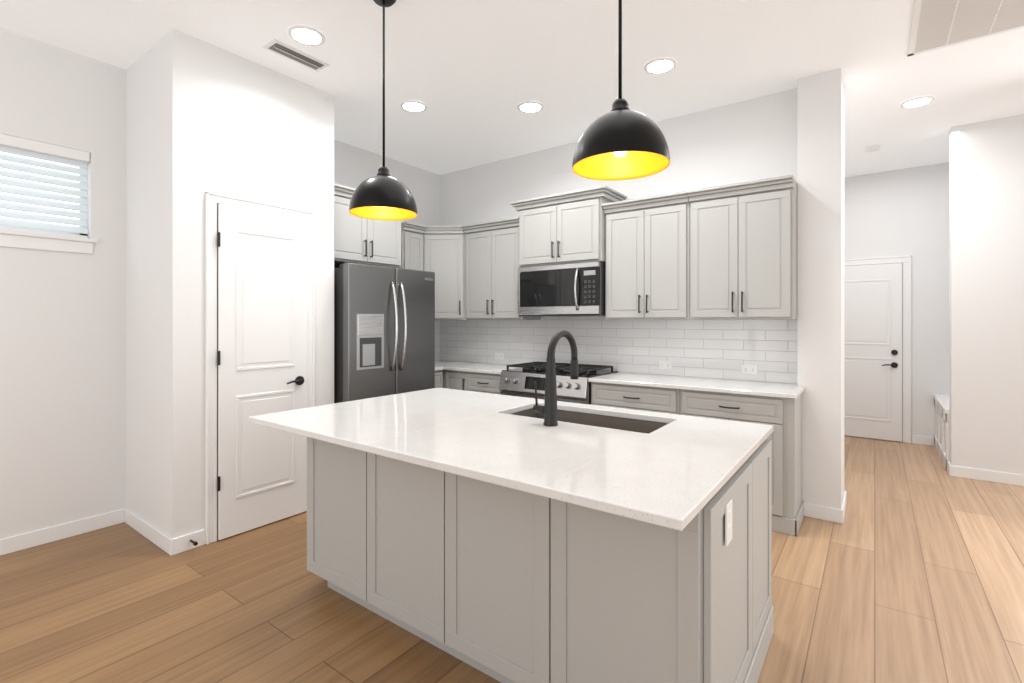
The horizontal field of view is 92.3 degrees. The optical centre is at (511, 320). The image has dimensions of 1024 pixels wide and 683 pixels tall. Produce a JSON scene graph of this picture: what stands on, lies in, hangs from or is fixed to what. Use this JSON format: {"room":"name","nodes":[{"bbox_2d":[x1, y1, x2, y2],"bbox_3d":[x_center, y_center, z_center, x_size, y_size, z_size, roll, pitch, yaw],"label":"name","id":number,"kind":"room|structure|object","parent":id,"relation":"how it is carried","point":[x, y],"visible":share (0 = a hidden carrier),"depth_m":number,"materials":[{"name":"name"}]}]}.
{"room":"kitchen","nodes":[
{"label":"kitchen","id":0,"kind":"room"},
{"bbox_2d":[0,435,1023,682],"bbox_3d":[0.685,1.434,1.856,7.500,0.100,10.800,0,0,36],"label":"floor","id":1,"kind":"structure","parent":0,"point":[910,569],"depth_m":2.40,"materials":[{"name":"brown wood"}]},
{"bbox_2d":[334,263,434,403],"bbox_3d":[-1.302,0.471,4.339,0.994,1.825,0.916,0,0,36],"label":"fridge","id":2,"kind":"object","parent":1,"relation":"on","point":[384,330],"visible":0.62,"depth_m":3.97,"materials":[{"name":"grey metal"}]},
{"bbox_2d":[435,370,442,387],"bbox_3d":[-1.048,0.942,5.012,0.660,0.885,0.425,0,0,36],"label":"base cabinet","id":3,"kind":"object","parent":1,"relation":"on","point":[438,378],"visible":0.12,"depth_m":4.95,"materials":[{"name":"grey paint"}]},
{"bbox_2d":[445,370,501,394],"bbox_3d":[-0.232,0.942,4.989,0.745,0.885,0.620,0,0,36],"label":"base cabinet","id":4,"kind":"object","parent":1,"relation":"on","point":[475,382],"visible":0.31,"depth_m":4.76,"materials":[{"name":"grey paint"}]},
{"bbox_2d":[435,360,803,398],"bbox_3d":[0.362,0.483,4.318,3.742,0.029,0.982,0,0,36],"label":"countertop","id":5,"kind":"structure","parent":4,"relation":"on","point":[774,389],"depth_m":3.78,"materials":[{"name":"stone"}]},
{"bbox_2d":[307,404,773,682],"bbox_3d":[0.048,0.942,2.368,2.013,0.886,1.055,0,0,36],"label":"kitchen island","id":6,"kind":"object","parent":1,"relation":"on","point":[491,535],"depth_m":1.75,"materials":[{"name":"grey paint"}]},
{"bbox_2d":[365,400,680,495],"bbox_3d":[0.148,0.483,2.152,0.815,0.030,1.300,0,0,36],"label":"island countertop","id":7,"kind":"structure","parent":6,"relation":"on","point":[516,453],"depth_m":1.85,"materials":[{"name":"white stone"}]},
{"bbox_2d":[533,330,578,425],"bbox_3d":[0.213,0.256,2.305,0.118,0.424,0.270,0,0,36],"label":"faucet","id":8,"kind":"object","parent":7,"relation":"on","point":[548,409],"visible":0.98,"depth_m":2.20,"materials":[{"name":"black metal"}]},
{"bbox_2d":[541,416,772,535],"bbox_3d":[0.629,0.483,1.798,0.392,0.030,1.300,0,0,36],"label":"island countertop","id":9,"kind":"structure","parent":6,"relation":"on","point":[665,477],"depth_m":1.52,"materials":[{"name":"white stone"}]},
{"bbox_2d":[512,408,666,433],"bbox_3d":[0.355,0.614,2.434,0.819,0.227,0.396,0,0,36],"label":"sink","id":10,"kind":"object","parent":9,"relation":"in","point":[640,426],"visible":0.02,"depth_m":2.58,"materials":[{"name":"silver metal"}]},
{"bbox_2d":[499,361,617,404],"bbox_3d":[0.411,0.892,4.476,0.886,0.960,0.666,0,0,36],"label":"range","id":11,"kind":"object","parent":1,"relation":"on","point":[518,382],"visible":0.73,"depth_m":4.30,"materials":[{"name":"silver metal"}]},
{"bbox_2d":[591,382,679,414],"bbox_3d":[1.085,0.942,4.018,0.722,0.885,0.620,0,0,36],"label":"base cabinet","id":12,"kind":"object","parent":1,"relation":"on","point":[655,399],"visible":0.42,"depth_m":3.78,"materials":[{"name":"grey paint"}]},
{"bbox_2d":[680,389,803,535],"bbox_3d":[1.677,0.942,3.581,0.746,0.885,0.620,0,0,36],"label":"base cabinet","id":13,"kind":"object","parent":1,"relation":"on","point":[783,416],"visible":0.54,"depth_m":3.23,"materials":[{"name":"grey paint"}]},
{"bbox_2d":[933,394,948,470],"bbox_3d":[4.533,1.099,4.827,0.528,0.570,1.146,0,0,36],"label":"bench","id":14,"kind":"object","parent":1,"relation":"on","point":[941,423],"visible":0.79,"depth_m":4.91,"materials":[{"name":"white wood"}]},
{"bbox_2d":[0,28,1023,538],"bbox_3d":[0.685,-0.171,1.856,7.500,3.110,10.800,0,0,36],"label":"wall","id":15,"kind":"structure","parent":0,"point":[102,378],"depth_m":3.37,"materials":[{"name":"white paint"}]},
{"bbox_2d":[0,133,97,253],"bbox_3d":[-3.206,-0.771,2.712,0.140,0.670,1.420,0,0,36],"label":"window","id":16,"kind":"structure","parent":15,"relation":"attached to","point":[43,196],"depth_m":3.07,"materials":[{"name":"white plastic"}]},
{"bbox_2d":[205,191,314,544],"bbox_3d":[-1.675,0.293,3.332,0.025,2.181,0.727,0,0,36],"label":"door frame","id":17,"kind":"structure","parent":15,"relation":"attached to","point":[212,199],"depth_m":3.07,"materials":[{"name":"white wood"}]},
{"bbox_2d":[217,203,306,541],"bbox_3d":[-1.645,0.324,3.304,0.090,2.120,0.613,0,0,36],"label":"pantry door","id":18,"kind":"structure","parent":15,"relation":"in","point":[261,328],"depth_m":3.27,"materials":[{"name":"white wood"}]},
{"bbox_2d":[334,183,400,268],"bbox_3d":[-1.482,-0.798,4.429,0.654,0.612,0.800,0,0,36],"label":"upper cabinet","id":19,"kind":"object","parent":15,"relation":"attached to","point":[358,240],"visible":0.44,"depth_m":4.22,"materials":[{"name":"grey paint"}]},
{"bbox_2d":[401,222,426,270],"bbox_3d":[-1.123,-0.497,5.141,0.386,0.982,0.283,0,0,36],"label":"upper cabinet","id":20,"kind":"object","parent":15,"relation":"attached to","point":[412,245],"visible":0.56,"depth_m":5.02,"materials":[{"name":"grey paint"}]},
{"bbox_2d":[435,320,438,360],"bbox_3d":[-1.153,0.239,5.422,0.008,0.489,0.960,0,0,36],"label":"tile backsplash","id":21,"kind":"structure","parent":15,"relation":"attached to","point":[436,321],"depth_m":5.78,"materials":[{"name":"white tile"}]},
{"bbox_2d":[443,370,444,387],"bbox_3d":[-0.768,0.891,5.421,0.626,0.785,0.560,0,0,36],"label":"cabinet filler","id":22,"kind":"object","parent":15,"relation":"attached to","point":[443,378],"depth_m":5.02,"materials":[{"name":"grey paint"}]},
{"bbox_2d":[423,226,465,319],"bbox_3d":[-0.750,-0.497,5.397,0.683,0.982,0.579,0,0,36],"label":"upper cabinet","id":23,"kind":"object","parent":15,"relation":"attached to","point":[444,253],"visible":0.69,"depth_m":5.16,"materials":[{"name":"grey paint"}]},
{"bbox_2d":[461,217,539,319],"bbox_3d":[-0.120,-0.497,5.053,0.730,0.982,0.384,0,0,36],"label":"upper cabinet","id":24,"kind":"object","parent":15,"relation":"attached to","point":[491,266],"visible":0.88,"depth_m":4.92,"materials":[{"name":"grey paint"}]},
{"bbox_2d":[0,435,1023,555],"bbox_3d":[0.701,1.337,1.751,7.350,0.095,10.650,0,0,36],"label":"baseboard","id":25,"kind":"structure","parent":15,"relation":"attached to","point":[147,530],"depth_m":3.21,"materials":[{"name":"white wood"}]},
{"bbox_2d":[510,185,626,267],"bbox_3d":[0.506,-0.815,4.554,0.992,0.617,0.444,0,0,36],"label":"upper cabinet","id":26,"kind":"object","parent":15,"relation":"attached to","point":[563,228],"visible":0.9,"depth_m":4.36,"materials":[{"name":"grey paint"}]},
{"bbox_2d":[518,261,604,315],"bbox_3d":[0.495,-0.272,4.539,0.846,0.461,0.466,0,0,36],"label":"microwave","id":27,"kind":"object","parent":26,"relation":"attached to","point":[575,289],"visible":0.98,"depth_m":4.35,"materials":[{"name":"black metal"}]},
{"bbox_2d":[439,316,796,383],"bbox_3d":[0.634,0.222,4.733,3.703,0.524,0.008,0,0,36],"label":"tile backsplash","id":28,"kind":"structure","parent":15,"relation":"attached to","point":[721,349],"depth_m":4.34,"materials":[{"name":"white tile"}]},
{"bbox_2d":[495,353,503,359],"bbox_3d":[-0.137,0.384,5.291,0.116,0.072,0.008,0,0,36],"label":"electrical outlet","id":29,"kind":"object","parent":28,"relation":"attached to","point":[499,356],"visible":1,"depth_m":5.29,"materials":[{"name":"white plastic"}]},
{"bbox_2d":[659,361,671,369],"bbox_3d":[1.316,0.384,4.220,0.116,0.072,0.008,0,0,36],"label":"electrical outlet","id":30,"kind":"object","parent":28,"relation":"attached to","point":[666,365],"visible":1,"depth_m":4.22,"materials":[{"name":"white plastic"}]},
{"bbox_2d":[741,365,757,374],"bbox_3d":[1.847,0.384,3.829,0.116,0.072,0.008,0,0,36],"label":"electrical outlet","id":31,"kind":"object","parent":28,"relation":"attached to","point":[750,369],"visible":1,"depth_m":3.83,"materials":[{"name":"white plastic"}]},
{"bbox_2d":[602,191,689,319],"bbox_3d":[1.159,-0.497,4.110,0.708,0.982,0.384,0,0,36],"label":"upper cabinet","id":32,"kind":"object","parent":15,"relation":"attached to","point":[647,258],"visible":0.96,"depth_m":3.97,"materials":[{"name":"grey paint"}]},
{"bbox_2d":[687,175,796,319],"bbox_3d":[1.729,-0.497,3.690,0.703,0.982,0.384,0,0,36],"label":"upper cabinet","id":33,"kind":"object","parent":15,"relation":"attached to","point":[743,250],"visible":0.96,"depth_m":3.54,"materials":[{"name":"grey paint"}]},
{"bbox_2d":[844,263,902,441],"bbox_3d":[4.090,0.364,5.800,0.810,2.040,0.090,0,0,36],"label":"hall door","id":34,"kind":"structure","parent":15,"relation":"in","point":[873,351],"depth_m":5.73,"materials":[{"name":"white wood"}]},
{"bbox_2d":[844,256,910,442],"bbox_3d":[4.114,0.326,5.832,0.962,2.116,0.025,0,0,36],"label":"door frame","id":35,"kind":"structure","parent":15,"relation":"attached to","point":[905,261],"depth_m":5.57,"materials":[{"name":"white wood"}]},
{"bbox_2d":[0,0,1023,176],"bbox_3d":[0.685,-1.776,1.856,7.500,0.100,10.800,0,0,36],"label":"ceiling","id":36,"kind":"structure","parent":0,"point":[472,75],"depth_m":3.25,"materials":[{"name":"white paint"}]},
{"bbox_2d":[263,39,328,71],"bbox_3d":[-1.400,-1.716,3.207,0.150,0.053,0.380,0,0,36],"label":"ceiling vent","id":37,"kind":"object","parent":36,"relation":"in","point":[293,54],"visible":1,"depth_m":3.19,"materials":[{"name":"white metal"}]},
{"bbox_2d":[287,25,325,45],"bbox_3d":[-1.244,-1.721,2.980,0.216,0.008,0.216,0,0,36],"label":"recessed light","id":38,"kind":"object","parent":36,"relation":"in","point":[305,35],"visible":1,"depth_m":2.97,"materials":[{"name":"white plastic"}]},
{"bbox_2d":[349,0,416,220],"bbox_3d":[-0.681,-1.145,2.615,0.352,1.159,0.352,0,0,36],"label":"pendant light","id":39,"kind":"object","parent":36,"relation":"hanging from","point":[383,194],"visible":1,"depth_m":2.55,"materials":[{"name":"black metal"}]},
{"bbox_2d":[400,100,426,111],"bbox_3d":[-0.792,-1.721,3.964,0.216,0.008,0.216,0,0,36],"label":"recessed light","id":40,"kind":"object","parent":36,"relation":"in","point":[412,106],"visible":1,"depth_m":3.95,"materials":[{"name":"white plastic"}]},
{"bbox_2d":[517,101,543,112],"bbox_3d":[0.149,-1.721,3.977,0.216,0.008,0.216,0,0,36],"label":"recessed light","id":41,"kind":"object","parent":36,"relation":"in","point":[530,107],"visible":1,"depth_m":3.97,"materials":[{"name":"white plastic"}]},
{"bbox_2d":[572,0,669,180],"bbox_3d":[0.400,-1.145,1.817,0.352,1.159,0.352,0,0,36],"label":"pendant light","id":42,"kind":"object","parent":36,"relation":"hanging from","point":[620,140],"visible":1,"depth_m":1.74,"materials":[{"name":"black metal"}]},
{"bbox_2d":[644,57,676,73],"bbox_3d":[1.005,-1.721,3.334,0.216,0.008,0.216,0,0,36],"label":"recessed light","id":43,"kind":"object","parent":36,"relation":"in","point":[660,65],"visible":1,"depth_m":3.32,"materials":[{"name":"white plastic"}]},
{"bbox_2d":[864,145,879,151],"bbox_3d":[3.586,-1.708,4.898,0.130,0.034,0.130,0,0,36],"label":"smoke detector","id":44,"kind":"object","parent":36,"relation":"attached to","point":[872,148],"visible":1,"depth_m":4.87,"materials":[{"name":"white plastic"}]},
{"bbox_2d":[900,96,934,108],"bbox_3d":[3.202,-1.721,3.888,0.216,0.008,0.216,0,0,36],"label":"recessed light","id":45,"kind":"object","parent":36,"relation":"in","point":[917,102],"visible":1,"depth_m":3.88,"materials":[{"name":"white plastic"}]},
{"bbox_2d":[907,0,1023,55],"bbox_3d":[2.650,-1.718,2.668,0.760,0.018,0.760,0,0,36],"label":"ceiling vent","id":46,"kind":"object","parent":36,"relation":"in","point":[937,24],"visible":1,"depth_m":2.82,"materials":[{"name":"white"}]}
]}

